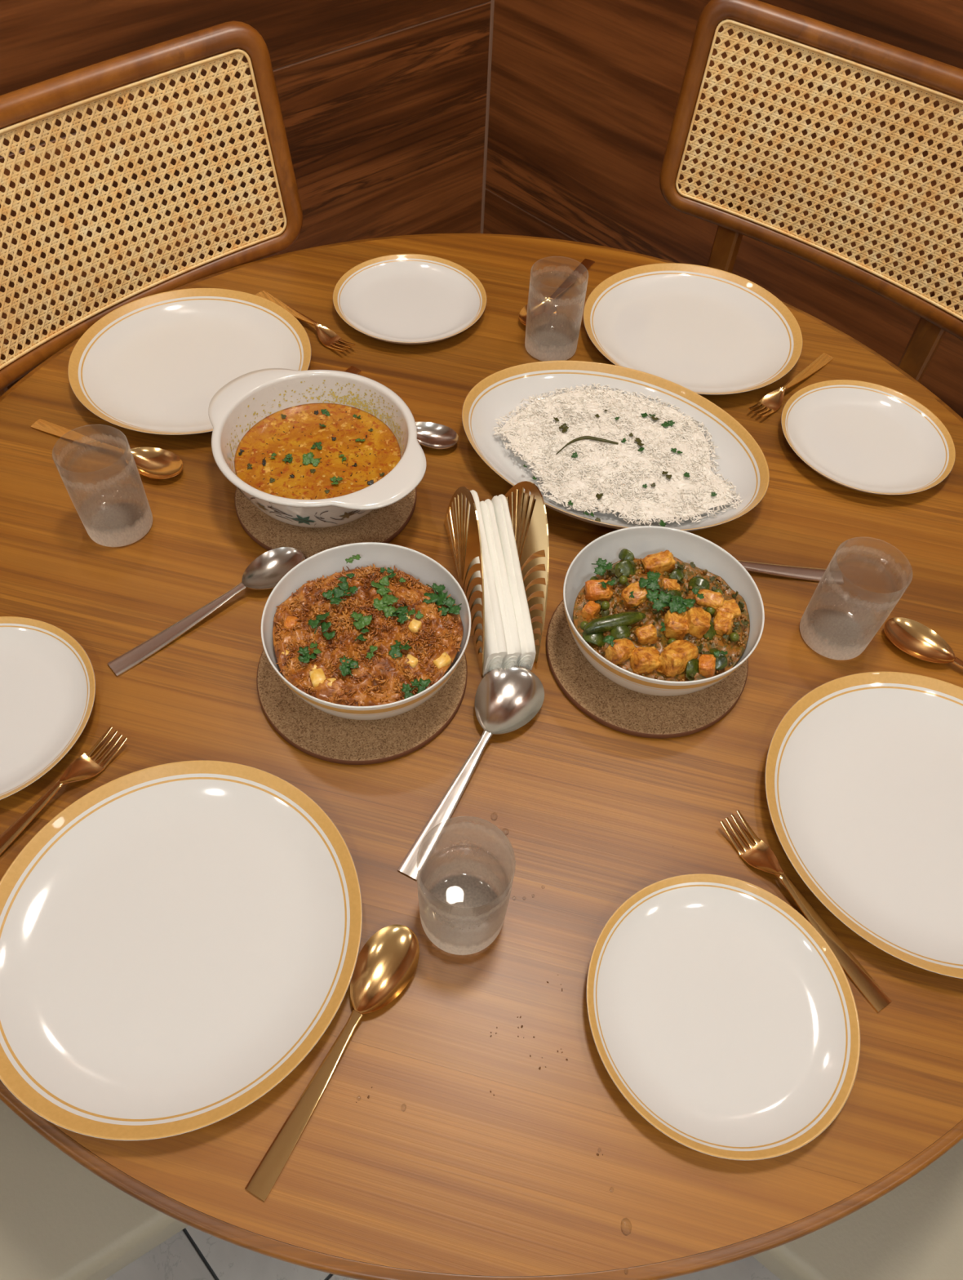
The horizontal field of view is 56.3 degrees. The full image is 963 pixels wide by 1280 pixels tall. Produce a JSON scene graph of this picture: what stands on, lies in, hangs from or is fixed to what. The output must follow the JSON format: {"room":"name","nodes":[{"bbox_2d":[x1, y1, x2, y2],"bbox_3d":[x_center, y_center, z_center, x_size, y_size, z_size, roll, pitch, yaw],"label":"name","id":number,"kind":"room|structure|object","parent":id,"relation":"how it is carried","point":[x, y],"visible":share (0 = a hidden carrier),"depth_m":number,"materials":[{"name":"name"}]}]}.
{"room":"dining room","nodes":[
{"label":"dining room","id":0,"kind":"room"},
{"bbox_2d":[0,0,493,396],"bbox_3d":[-1.497,-0.427,0.309,4.199,2.720,0.081,-37,63,-26],"label":"wall","id":1,"kind":"structure","parent":0,"point":[384,104],"depth_m":1.56,"materials":[{"name":"brown"}]},
{"bbox_2d":[105,1225,780,1279],"bbox_3d":[-0.082,1.678,0.557,4.199,0.050,4.199,-37,63,-26],"label":"floor","id":2,"kind":"structure","parent":0,"point":[192,1253],"depth_m":1.16,"materials":[{"name":"grey tile"}]},
{"bbox_2d":[0,1099,188,1279],"bbox_3d":[-0.528,0.397,0.821,0.509,1.007,0.520,-25,59,-20],"label":"cane chair","id":3,"kind":"object","parent":2,"relation":"on","point":[60,1220],"visible":0.06,"depth_m":0.79,"materials":[{"name":"beige fabric"}]},
{"bbox_2d":[0,21,303,395],"bbox_3d":[-0.321,-0.170,1.251,0.509,1.007,0.520,36,60,21],"label":"cane chair","id":4,"kind":"object","parent":2,"relation":"on","point":[221,252],"visible":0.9,"depth_m":1.04,"materials":[{"name":"wicker"}]},
{"bbox_2d":[0,233,962,1279],"bbox_3d":[0.002,0.136,1.202,1.199,0.750,1.199,-28,60,-22],"label":"dining table","id":5,"kind":"object","parent":2,"relation":"on","point":[462,1180],"visible":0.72,"depth_m":0.73,"materials":[{"name":"brown wood"}]},
{"bbox_2d":[0,616,95,799],"bbox_3d":[-0.422,0.061,0.756,0.192,0.018,0.192,21,55,12],"label":"plate","id":6,"kind":"object","parent":5,"relation":"on","point":[47,679],"visible":1,"depth_m":0.77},
{"bbox_2d":[0,725,127,855],"bbox_3d":[-0.351,0.134,0.709,0.024,0.013,0.171,30,58,18],"label":"fork","id":7,"kind":"object","parent":5,"relation":"on","point":[86,766],"visible":1,"depth_m":0.73,"materials":[{"name":"gold metal"}]},
{"bbox_2d":[52,429,152,546],"bbox_3d":[-0.359,-0.145,0.860,0.066,0.101,0.066,4,53,0],"label":"drinking glass","id":8,"kind":"object","parent":5,"relation":"on","point":[116,515],"visible":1,"depth_m":0.90,"materials":[{"name":"glass"}]},
{"bbox_2d":[31,418,182,479],"bbox_3d":[-0.400,-0.206,0.958,0.190,0.010,0.042,21,55,12],"label":"spoon","id":9,"kind":"object","parent":5,"relation":"on","point":[155,463],"visible":0.89,"depth_m":0.95,"materials":[{"name":"gold metal"}]},
{"bbox_2d":[0,760,362,1140],"bbox_3d":[-0.222,0.212,0.653,0.270,0.022,0.270,-33,62,-24],"label":"dinner plate","id":10,"kind":"object","parent":5,"relation":"on","point":[176,940],"visible":1,"depth_m":0.65,"materials":[{"name":"ceramic"}]},
{"bbox_2d":[67,288,311,435],"bbox_3d":[-0.332,-0.319,1.039,0.270,0.022,0.270,-36,63,-26],"label":"dinner plate","id":11,"kind":"object","parent":5,"relation":"on","point":[156,363],"visible":0.83,"depth_m":1.06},
{"bbox_2d":[107,546,305,676],"bbox_3d":[-0.251,-0.030,0.835,0.204,0.013,0.045,-35,62,-25],"label":"serving spoon","id":12,"kind":"object","parent":5,"relation":"on","point":[266,571],"visible":0.9,"depth_m":0.84,"materials":[{"name":"silver metal"}]},
{"bbox_2d":[255,290,355,351],"bbox_3d":[-0.220,-0.396,1.107,0.171,0.013,0.024,39,61,23],"label":"fork","id":13,"kind":"object","parent":5,"relation":"on","point":[330,339],"visible":0.9,"depth_m":1.09,"materials":[{"name":"gold metal"}]},
{"bbox_2d":[235,487,416,559],"bbox_3d":[-0.161,-0.151,0.934,0.186,0.008,0.186,4,53,0],"label":"trivet","id":14,"kind":"object","parent":5,"relation":"on","point":[383,525],"visible":0.37,"depth_m":0.90,"materials":[{"name":"brown"}]},
{"bbox_2d":[208,368,426,528],"bbox_3d":[-0.164,-0.180,0.904,0.222,0.073,0.196,4,53,0],"label":"casserole dish","id":15,"kind":"object","parent":14,"relation":"on","point":[247,399],"visible":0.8,"depth_m":0.90,"materials":[{"name":"white"}]},
{"bbox_2d":[234,403,400,499],"bbox_3d":[-0.164,-0.175,0.911,0.164,0.038,0.164,-36,63,-26],"label":"dal","id":16,"kind":"object","parent":15,"relation":"in","point":[311,451],"visible":0.95,"depth_m":0.90,"materials":[{"name":"brown"}]},
{"bbox_2d":[244,924,419,1201],"bbox_3d":[-0.099,0.281,0.616,0.042,0.010,0.190,24,56,14],"label":"spoon","id":17,"kind":"object","parent":5,"relation":"on","point":[388,962],"visible":1,"depth_m":0.63,"materials":[{"name":"gold metal"}]},
{"bbox_2d":[344,365,361,374],"bbox_3d":[-0.202,-0.262,1.011,0.042,0.010,0.190,31,58,18],"label":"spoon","id":18,"kind":"object","parent":5,"relation":"on","point":[352,369],"visible":0.05,"depth_m":1.06,"materials":[{"name":"gold metal"}]},
{"bbox_2d":[257,648,467,764],"bbox_3d":[-0.106,0.028,0.804,0.186,0.008,0.186,4,53,0],"label":"trivet","id":19,"kind":"object","parent":5,"relation":"on","point":[318,734],"visible":0.48,"depth_m":0.77,"materials":[{"name":"brown"}]},
{"bbox_2d":[261,542,471,719],"bbox_3d":[-0.097,0.002,0.777,0.174,0.067,0.174,12,54,6],"label":"serving bowl","id":20,"kind":"object","parent":19,"relation":"on","point":[329,562],"visible":0.43,"depth_m":0.78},
{"bbox_2d":[272,554,463,706],"bbox_3d":[-0.097,-0.001,0.764,0.161,0.052,0.155,4,53,0],"label":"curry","id":21,"kind":"object","parent":20,"relation":"in","point":[352,624],"visible":1,"depth_m":0.75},
{"bbox_2d":[284,615,297,630],"bbox_3d":[-0.161,-0.014,0.760,0.010,0.009,0.014,7,54,2],"label":"carrot piece","id":22,"kind":"object","parent":21,"relation":"on","point":[290,621],"visible":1,"depth_m":0.76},
{"bbox_2d":[309,667,326,687],"bbox_3d":[-0.131,0.032,0.724,0.012,0.010,0.016,-19,57,-16],"label":"potato cube","id":23,"kind":"object","parent":21,"relation":"on","point":[317,676],"visible":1,"depth_m":0.72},
{"bbox_2d":[327,677,336,685],"bbox_3d":[-0.121,0.035,0.721,0.011,0.007,0.008,-6,54,-7],"label":"potato cube","id":24,"kind":"object","parent":21,"relation":"on","point":[333,679],"visible":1,"depth_m":0.72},
{"bbox_2d":[404,653,417,667],"bbox_3d":[-0.058,0.018,0.738,0.012,0.008,0.009,30,58,18],"label":"potato cube","id":25,"kind":"object","parent":21,"relation":"on","point":[413,661],"visible":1,"depth_m":0.73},
{"bbox_2d":[408,617,422,634],"bbox_3d":[-0.056,-0.012,0.757,0.010,0.007,0.012,17,55,9],"label":"potato cube","id":26,"kind":"object","parent":21,"relation":"on","point":[414,626],"visible":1,"depth_m":0.75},
{"bbox_2d":[432,651,451,668],"bbox_3d":[-0.033,0.018,0.742,0.015,0.009,0.012,-33,62,-24],"label":"potato cube","id":27,"kind":"object","parent":21,"relation":"on","point":[442,661],"visible":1,"depth_m":0.74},
{"bbox_2d":[333,253,486,344],"bbox_3d":[-0.090,-0.425,1.133,0.192,0.018,0.192,-13,55,-12],"label":"plate","id":28,"kind":"object","parent":5,"relation":"on","point":[402,299],"visible":1,"depth_m":1.14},
{"bbox_2d":[415,422,458,448],"bbox_3d":[-0.117,-0.238,0.995,0.190,0.015,0.039,14,54,7],"label":"serving spoon","id":29,"kind":"object","parent":5,"relation":"on","point":[431,435],"visible":0.41,"depth_m":0.99,"materials":[{"name":"silver metal"}]},
{"bbox_2d":[417,816,514,955],"bbox_3d":[-0.012,0.177,0.641,0.066,0.101,0.066,25,56,15],"label":"drinking glass","id":30,"kind":"object","parent":5,"relation":"on","point":[463,905],"visible":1,"depth_m":0.68,"materials":[{"name":"glass"}]},
{"bbox_2d":[397,665,544,879],"bbox_3d":[-0.009,0.104,0.749,0.058,0.013,0.212,24,56,14],"label":"serving spoon","id":31,"kind":"object","parent":5,"relation":"on","point":[507,700],"visible":0.94,"depth_m":0.78,"materials":[{"name":"silver metal"}]},
{"bbox_2d":[444,480,549,676],"bbox_3d":[0.016,-0.085,0.821,0.067,0.125,0.192,-8,54,-9],"label":"napkin holder","id":32,"kind":"object","parent":5,"relation":"on","point":[464,549],"visible":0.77,"depth_m":0.81,"materials":[{"name":"gold metal"}]},
{"bbox_2d":[465,489,507,676],"bbox_3d":[-0.001,-0.054,0.822,0.022,0.083,0.160,-8,54,-9],"label":"paper napkin","id":33,"kind":"object","parent":32,"relation":"in","point":[495,645],"visible":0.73,"depth_m":0.80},
{"bbox_2d":[480,498,521,670],"bbox_3d":[0.013,-0.051,0.825,0.021,0.076,0.152,-8,54,-9],"label":"paper napkin","id":34,"kind":"object","parent":32,"relation":"in","point":[503,588],"visible":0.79,"depth_m":0.80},
{"bbox_2d":[491,493,536,670],"bbox_3d":[0.026,-0.054,0.827,0.020,0.078,0.155,-8,54,-9],"label":"paper napkin","id":35,"kind":"object","parent":32,"relation":"in","point":[500,504],"visible":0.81,"depth_m":0.81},
{"bbox_2d":[355,846,673,1155],"bbox_3d":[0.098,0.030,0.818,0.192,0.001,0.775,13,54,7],"label":"crumbs","id":36,"kind":"object","parent":5,"relation":"on","point":[522,1026],"visible":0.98,"depth_m":0.62,"materials":[{"name":"brown"}]},
{"bbox_2d":[524,265,588,361],"bbox_3d":[0.087,-0.389,1.065,0.066,0.101,0.066,37,60,22],"label":"drinking glass","id":37,"kind":"object","parent":5,"relation":"on","point":[553,337],"visible":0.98,"depth_m":1.10,"materials":[{"name":"glass"}]},
{"bbox_2d":[519,258,595,325],"bbox_3d":[0.102,-0.453,1.168,0.042,0.010,0.190,25,56,15],"label":"spoon","id":38,"kind":"object","parent":5,"relation":"on","point":[548,306],"visible":0.85,"depth_m":1.15,"materials":[{"name":"gold metal"}]},
{"bbox_2d":[462,360,769,532],"bbox_3d":[0.139,-0.204,0.972,0.341,0.035,0.256,22,55,12],"label":"oval platter","id":39,"kind":"object","parent":5,"relation":"on","point":[742,461],"visible":0.41,"depth_m":0.99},
{"bbox_2d":[582,511,594,516],"bbox_3d":[0.108,-0.128,0.910,0.012,0.004,0.006,6,54,1],"label":"herb leaf","id":40,"kind":"object","parent":39,"relation":"on","point":[584,513],"visible":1,"depth_m":0.91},
{"bbox_2d":[492,382,743,525],"bbox_3d":[0.150,-0.203,0.971,0.224,0.025,0.248,-21,57,-17],"label":"rice","id":41,"kind":"object","parent":39,"relation":"on","point":[620,472],"visible":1,"depth_m":0.96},
{"bbox_2d":[558,425,567,433],"bbox_3d":[0.088,-0.228,0.973,0.006,0.004,0.012,-21,57,-17],"label":"herb leaf","id":42,"kind":"object","parent":41,"relation":"on","point":[564,430],"visible":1,"depth_m":0.97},
{"bbox_2d":[562,422,568,429],"bbox_3d":[0.091,-0.231,0.976,0.008,0.003,0.009,29,57,17],"label":"herb leaf","id":43,"kind":"object","parent":41,"relation":"on","point":[565,424],"visible":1,"depth_m":0.98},
{"bbox_2d":[571,452,577,457],"bbox_3d":[0.099,-0.196,0.952,0.008,0.004,0.007,24,56,14],"label":"herb leaf","id":44,"kind":"object","parent":41,"relation":"on","point":[575,455],"visible":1,"depth_m":0.95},
{"bbox_2d":[555,435,618,455],"bbox_3d":[0.111,-0.210,0.963,0.067,0.012,0.017,-5,54,-7],"label":"greens","id":45,"kind":"object","parent":41,"relation":"on","point":[590,437],"visible":1,"depth_m":0.96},
{"bbox_2d":[595,493,603,499],"bbox_3d":[0.121,-0.148,0.923,0.008,0.006,0.008,-27,59,-21],"label":"herb leaf","id":46,"kind":"object","parent":41,"relation":"on","point":[598,496],"visible":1,"depth_m":0.92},
{"bbox_2d":[635,437,644,447],"bbox_3d":[0.169,-0.212,0.964,0.010,0.003,0.015,-24,58,-19],"label":"herb leaf","id":47,"kind":"object","parent":41,"relation":"on","point":[637,439],"visible":1,"depth_m":0.96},
{"bbox_2d":[640,412,655,417],"bbox_3d":[0.186,-0.250,0.999,0.017,0.004,0.009,3,54,-1],"label":"herb leaf","id":48,"kind":"object","parent":41,"relation":"on","point":[643,415],"visible":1,"depth_m":1.00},
{"bbox_2d":[661,421,668,427],"bbox_3d":[0.202,-0.237,0.989,0.008,0.002,0.008,27,57,16],"label":"herb leaf","id":49,"kind":"object","parent":41,"relation":"on","point":[665,424],"visible":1,"depth_m":0.99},
{"bbox_2d":[662,471,671,479],"bbox_3d":[0.194,-0.173,0.942,0.008,0.003,0.014,-24,58,-20],"label":"herb leaf","id":50,"kind":"object","parent":41,"relation":"on","point":[668,477],"visible":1,"depth_m":0.94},
{"bbox_2d":[667,420,675,426],"bbox_3d":[0.209,-0.239,0.992,0.008,0.003,0.008,2,54,-2],"label":"herb leaf","id":51,"kind":"object","parent":41,"relation":"on","point":[670,423],"visible":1,"depth_m":0.99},
{"bbox_2d":[671,448,682,453],"bbox_3d":[0.210,-0.203,0.966,0.013,0.004,0.008,1,54,-2],"label":"herb leaf","id":52,"kind":"object","parent":41,"relation":"on","point":[673,450],"visible":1,"depth_m":0.97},
{"bbox_2d":[683,471,689,477],"bbox_3d":[0.215,-0.173,0.941,0.007,0.002,0.007,25,56,15],"label":"herb leaf","id":53,"kind":"object","parent":41,"relation":"on","point":[686,474],"visible":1,"depth_m":0.94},
{"bbox_2d":[659,520,666,526],"bbox_3d":[0.182,-0.117,0.906,0.008,0.004,0.008,24,56,14],"label":"herb leaf","id":54,"kind":"object","parent":39,"relation":"on","point":[662,523],"visible":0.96,"depth_m":0.91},
{"bbox_2d":[546,600,748,738],"bbox_3d":[0.153,0.009,0.832,0.186,0.008,0.186,4,53,0],"label":"trivet","id":55,"kind":"object","parent":5,"relation":"on","point":[618,708],"visible":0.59,"depth_m":0.80,"materials":[{"name":"brown"}]},
{"bbox_2d":[563,525,764,696],"bbox_3d":[0.156,-0.016,0.804,0.174,0.067,0.174,-4,54,-6],"label":"serving bowl","id":56,"kind":"object","parent":55,"relation":"on","point":[642,541],"visible":0.45,"depth_m":0.81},
{"bbox_2d":[573,556,750,681],"bbox_3d":[0.158,-0.016,0.792,0.149,0.047,0.150,26,56,15],"label":"vegetable masala","id":57,"kind":"object","parent":56,"relation":"in","point":[741,626],"visible":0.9,"depth_m":0.78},
{"bbox_2d":[579,621,588,630],"bbox_3d":[0.088,-0.012,0.771,0.008,0.008,0.008,4,53,0],"label":"pea","id":58,"kind":"object","parent":57,"relation":"on","point":[583,624],"visible":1,"depth_m":0.77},
{"bbox_2d":[579,600,600,620],"bbox_3d":[0.094,-0.025,0.781,0.013,0.015,0.018,32,58,19],"label":"carrot chunk","id":59,"kind":"object","parent":57,"relation":"on","point":[591,609],"visible":1,"depth_m":0.78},
{"bbox_2d":[582,631,605,647],"bbox_3d":[0.097,-0.002,0.766,0.022,0.010,0.016,14,54,7],"label":"pepper piece","id":60,"kind":"object","parent":57,"relation":"on","point":[597,638],"visible":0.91,"depth_m":0.76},
{"bbox_2d":[584,579,613,601],"bbox_3d":[0.103,-0.042,0.789,0.024,0.021,0.020,-2,54,-5],"label":"carrot chunk","id":61,"kind":"object","parent":57,"relation":"on","point":[595,591],"visible":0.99,"depth_m":0.78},
{"bbox_2d":[598,579,615,588],"bbox_3d":[0.109,-0.049,0.779,0.015,0.005,0.008,-10,55,-11],"label":"sprig","id":62,"kind":"object","parent":61,"relation":"on","point":[610,583],"visible":1,"depth_m":0.78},
{"bbox_2d":[591,557,613,575],"bbox_3d":[0.107,-0.065,0.796,0.019,0.005,0.020,4,53,0],"label":"sprig","id":63,"kind":"object","parent":57,"relation":"on","point":[601,570],"visible":1,"depth_m":0.80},
{"bbox_2d":[600,600,609,609],"bbox_3d":[0.108,-0.030,0.784,0.008,0.008,0.008,4,53,0],"label":"pea","id":64,"kind":"object","parent":57,"relation":"on","point":[606,605],"visible":1,"depth_m":0.78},
{"bbox_2d":[603,635,615,646],"bbox_3d":[0.108,0.002,0.744,0.016,0.003,0.010,34,59,20],"label":"sprig","id":65,"kind":"object","parent":57,"relation":"on","point":[609,639],"visible":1,"depth_m":0.75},
{"bbox_2d":[583,611,646,634],"bbox_3d":[0.115,-0.015,0.766,0.057,0.014,0.014,-11,55,-11],"label":"chili","id":66,"kind":"object","parent":57,"relation":"on","point":[607,623],"visible":1,"depth_m":0.76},
{"bbox_2d":[604,637,636,665],"bbox_3d":[0.116,0.010,0.752,0.026,0.024,0.021,-32,61,-24],"label":"potato chunk","id":67,"kind":"object","parent":57,"relation":"on","point":[622,650],"visible":1,"depth_m":0.74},
{"bbox_2d":[610,625,631,639],"bbox_3d":[0.118,-0.006,0.760,0.017,0.008,0.012,-10,55,-11],"label":"pepper piece","id":68,"kind":"object","parent":57,"relation":"on","point":[620,632],"visible":1,"depth_m":0.76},
{"bbox_2d":[618,575,627,584],"bbox_3d":[0.126,-0.053,0.799,0.008,0.008,0.008,4,53,0],"label":"pea","id":69,"kind":"object","parent":57,"relation":"on","point":[623,579],"visible":1,"depth_m":0.80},
{"bbox_2d":[613,560,636,577],"bbox_3d":[0.131,-0.064,0.807,0.022,0.012,0.014,-14,56,-13],"label":"pepper piece","id":70,"kind":"object","parent":57,"relation":"on","point":[627,566],"visible":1,"depth_m":0.81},
{"bbox_2d":[618,548,634,560],"bbox_3d":[0.131,-0.076,0.815,0.009,0.010,0.015,-36,63,-26],"label":"pepper piece","id":71,"kind":"object","parent":57,"relation":"on","point":[624,554],"visible":1,"depth_m":0.81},
{"bbox_2d":[620,581,648,609],"bbox_3d":[0.135,-0.037,0.789,0.027,0.023,0.021,-26,59,-20],"label":"potato chunk","id":72,"kind":"object","parent":57,"relation":"on","point":[639,593],"visible":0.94,"depth_m":0.78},
{"bbox_2d":[629,646,660,674],"bbox_3d":[0.137,0.017,0.751,0.027,0.023,0.020,-9,55,-10],"label":"potato chunk","id":73,"kind":"object","parent":57,"relation":"on","point":[642,660],"visible":1,"depth_m":0.74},
{"bbox_2d":[634,623,657,644],"bbox_3d":[0.140,-0.004,0.762,0.020,0.016,0.014,-4,54,-6],"label":"potato chunk","id":74,"kind":"object","parent":57,"relation":"on","point":[646,634],"visible":1,"depth_m":0.76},
{"bbox_2d":[639,570,661,591],"bbox_3d":[0.146,-0.052,0.782,0.019,0.005,0.022,8,54,3],"label":"sprig","id":75,"kind":"object","parent":57,"relation":"on","point":[651,583],"visible":1,"depth_m":0.78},
{"bbox_2d":[641,550,675,573],"bbox_3d":[0.160,-0.069,0.816,0.030,0.022,0.018,-8,55,-9],"label":"potato chunk","id":76,"kind":"object","parent":57,"relation":"on","point":[661,562],"visible":0.89,"depth_m":0.81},
{"bbox_2d":[645,589,672,611],"bbox_3d":[0.149,-0.035,0.767,0.022,0.006,0.022,25,56,14],"label":"sprig","id":77,"kind":"object","parent":57,"relation":"on","point":[658,604],"visible":1,"depth_m":0.77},
{"bbox_2d":[660,621,666,631],"bbox_3d":[0.152,-0.011,0.754,0.005,0.004,0.010,4,53,0],"label":"sprig","id":78,"kind":"object","parent":57,"relation":"on","point":[663,628],"visible":1,"depth_m":0.75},
{"bbox_2d":[658,577,680,591],"bbox_3d":[0.167,-0.048,0.799,0.019,0.016,0.014,-2,54,-5],"label":"potato chunk","id":79,"kind":"object","parent":57,"relation":"on","point":[670,584],"visible":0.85,"depth_m":0.79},
{"bbox_2d":[657,593,684,613],"bbox_3d":[0.163,-0.033,0.770,0.025,0.007,0.021,-3,54,-5],"label":"sprig","id":80,"kind":"object","parent":57,"relation":"on","point":[673,605],"visible":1,"depth_m":0.77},
{"bbox_2d":[667,638,675,644],"bbox_3d":[0.162,0.002,0.763,0.008,0.008,0.008,4,53,0],"label":"pea","id":81,"kind":"object","parent":57,"relation":"on","point":[670,640],"visible":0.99,"depth_m":0.76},
{"bbox_2d":[666,589,682,602],"bbox_3d":[0.170,-0.037,0.793,0.021,0.009,0.015,-10,55,-10],"label":"pepper piece","id":82,"kind":"object","parent":57,"relation":"on","point":[673,592],"visible":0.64,"depth_m":0.79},
{"bbox_2d":[668,568,684,582],"bbox_3d":[0.176,-0.058,0.809,0.015,0.008,0.010,-35,62,-25],"label":"pepper piece","id":83,"kind":"object","parent":57,"relation":"on","point":[677,572],"visible":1,"depth_m":0.81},
{"bbox_2d":[663,608,689,639],"bbox_3d":[0.167,-0.014,0.772,0.022,0.020,0.025,7,54,2],"label":"potato chunk","id":84,"kind":"object","parent":57,"relation":"on","point":[677,627],"visible":0.98,"depth_m":0.76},
{"bbox_2d":[656,639,698,676],"bbox_3d":[0.163,0.016,0.750,0.038,0.028,0.025,-37,63,-26],"label":"potato chunk","id":85,"kind":"object","parent":57,"relation":"on","point":[673,660],"visible":1,"depth_m":0.74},
{"bbox_2d":[675,595,695,613],"bbox_3d":[0.175,-0.030,0.769,0.017,0.004,0.018,2,54,-1],"label":"sprig","id":86,"kind":"object","parent":57,"relation":"on","point":[689,602],"visible":1,"depth_m":0.77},
{"bbox_2d":[685,658,698,676],"bbox_3d":[0.176,0.022,0.749,0.013,0.011,0.019,13,54,6],"label":"pepper piece","id":87,"kind":"object","parent":57,"relation":"on","point":[692,666],"visible":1,"depth_m":0.74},
{"bbox_2d":[692,588,704,599],"bbox_3d":[0.186,-0.040,0.773,0.008,0.003,0.013,-35,62,-25],"label":"sprig","id":88,"kind":"object","parent":57,"relation":"on","point":[695,591],"visible":1,"depth_m":0.77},
{"bbox_2d":[686,606,711,639],"bbox_3d":[0.184,-0.015,0.770,0.024,0.023,0.025,7,54,2],"label":"potato chunk","id":89,"kind":"object","parent":57,"relation":"on","point":[699,620],"visible":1,"depth_m":0.76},
{"bbox_2d":[688,576,710,590],"bbox_3d":[0.193,-0.049,0.800,0.019,0.010,0.013,29,57,17],"label":"pepper piece","id":90,"kind":"object","parent":57,"relation":"on","point":[703,583],"visible":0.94,"depth_m":0.80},
{"bbox_2d":[698,653,715,677],"bbox_3d":[0.187,0.021,0.748,0.016,0.015,0.018,11,54,5],"label":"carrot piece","id":91,"kind":"object","parent":57,"relation":"on","point":[706,662],"visible":1,"depth_m":0.74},
{"bbox_2d":[693,588,724,609],"bbox_3d":[0.199,-0.034,0.788,0.027,0.019,0.017,16,54,8],"label":"potato chunk","id":92,"kind":"object","parent":57,"relation":"on","point":[715,600],"visible":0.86,"depth_m":0.78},
{"bbox_2d":[703,620,717,640],"bbox_3d":[0.197,-0.009,0.771,0.013,0.012,0.021,17,54,9],"label":"pepper piece","id":93,"kind":"object","parent":57,"relation":"on","point":[711,633],"visible":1,"depth_m":0.77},
{"bbox_2d":[706,606,715,615],"bbox_3d":[0.199,-0.025,0.784,0.008,0.008,0.008,4,53,0],"label":"pea","id":94,"kind":"object","parent":57,"relation":"on","point":[710,610],"visible":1,"depth_m":0.78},
{"bbox_2d":[709,648,727,670],"bbox_3d":[0.196,0.016,0.755,0.013,0.011,0.021,-27,59,-21],"label":"pepper piece","id":95,"kind":"object","parent":57,"relation":"on","point":[721,663],"visible":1,"depth_m":0.75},
{"bbox_2d":[713,650,728,656],"bbox_3d":[0.199,0.010,0.745,0.012,0.005,0.007,-18,57,-16],"label":"sprig","id":96,"kind":"object","parent":95,"relation":"on","point":[717,653],"visible":1,"depth_m":0.75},
{"bbox_2d":[713,610,733,637],"bbox_3d":[0.208,-0.012,0.776,0.018,0.019,0.022,23,56,14],"label":"potato chunk","id":97,"kind":"object","parent":57,"relation":"on","point":[723,622],"visible":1,"depth_m":0.77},
{"bbox_2d":[713,598,741,618],"bbox_3d":[0.214,-0.024,0.789,0.024,0.020,0.020,-15,56,-14],"label":"potato chunk","id":98,"kind":"object","parent":57,"relation":"on","point":[731,606],"visible":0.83,"depth_m":0.78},
{"bbox_2d":[728,632,739,641],"bbox_3d":[0.217,-0.003,0.771,0.008,0.008,0.008,4,53,0],"label":"pea","id":99,"kind":"object","parent":57,"relation":"on","point":[734,637],"visible":1,"depth_m":0.77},
{"bbox_2d":[583,262,802,395],"bbox_3d":[0.260,-0.384,1.119,0.270,0.022,0.270,-33,62,-24],"label":"dinner plate","id":100,"kind":"object","parent":5,"relation":"on","point":[702,330],"visible":0.94,"depth_m":1.13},
{"bbox_2d":[586,873,860,1160],"bbox_3d":[0.169,0.262,0.640,0.192,0.018,0.192,-13,55,-12],"label":"plate","id":101,"kind":"object","parent":5,"relation":"on","point":[726,1020],"visible":1,"depth_m":0.64,"materials":[{"name":"ceramic"}]},
{"bbox_2d":[737,560,844,584],"bbox_3d":[0.259,-0.074,0.896,0.204,0.013,0.045,4,53,0],"label":"serving spoon","id":102,"kind":"object","parent":5,"relation":"on","point":[835,576],"visible":0.32,"depth_m":0.90,"materials":[{"name":"silver metal"}]},
{"bbox_2d":[748,352,833,417],"bbox_3d":[0.373,-0.308,1.075,0.024,0.013,0.171,38,60,22],"label":"fork","id":103,"kind":"object","parent":5,"relation":"on","point":[772,401],"visible":1,"depth_m":1.06,"materials":[{"name":"gold metal"}]},
{"bbox_2d":[720,809,891,1012],"bbox_3d":[0.247,0.204,0.690,0.024,0.013,0.171,-26,59,-21],"label":"fork","id":104,"kind":"object","parent":5,"relation":"on","point":[759,855],"visible":1,"depth_m":0.69,"materials":[{"name":"gold metal"}]},
{"bbox_2d":[800,537,912,660],"bbox_3d":[0.337,-0.035,0.817,0.066,0.101,0.066,-6,54,-8],"label":"drinking glass","id":105,"kind":"object","parent":5,"relation":"on","point":[839,626],"visible":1,"depth_m":0.86,"materials":[{"name":"glass"}]},
{"bbox_2d":[764,671,962,978],"bbox_3d":[0.364,0.143,0.736,0.270,0.022,0.270,-33,62,-24],"label":"dinner plate","id":106,"kind":"object","parent":5,"relation":"on","point":[864,775],"visible":1,"depth_m":0.74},
{"bbox_2d":[781,379,955,494],"bbox_3d":[0.432,-0.226,1.014,0.192,0.018,0.192,21,55,12],"label":"plate","id":107,"kind":"object","parent":5,"relation":"on","point":[860,436],"visible":1,"depth_m":1.02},
{"bbox_2d":[884,617,962,668],"bbox_3d":[0.460,0.034,0.829,0.190,0.010,0.042,33,58,19],"label":"spoon","id":108,"kind":"object","parent":5,"relation":"on","point":[913,637],"visible":1,"depth_m":0.85,"materials":[{"name":"gold metal"}]},
{"bbox_2d":[659,0,962,382],"bbox_3d":[0.344,-0.260,1.344,0.520,1.024,0.508,37,60,22],"label":"cane chair","id":109,"kind":"object","parent":2,"relation":"on","point":[939,312],"visible":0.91,"depth_m":1.14,"materials":[{"name":"wicker"}]},
{"bbox_2d":[752,1138,962,1279],"bbox_3d":[0.498,0.446,0.841,0.509,1.007,0.520,33,58,19],"label":"cane chair","id":110,"kind":"object","parent":2,"relation":"on","point":[914,1231],"visible":0.06,"depth_m":0.81,"materials":[{"name":"brown wood"}]},
{"bbox_2d":[481,0,962,418],"bbox_3d":[1.524,-0.292,0.377,0.081,2.720,4.199,-37,63,-26],"label":"wall","id":111,"kind":"structure","parent":0,"point":[584,95],"depth_m":1.56,"materials":[{"name":"brown"}]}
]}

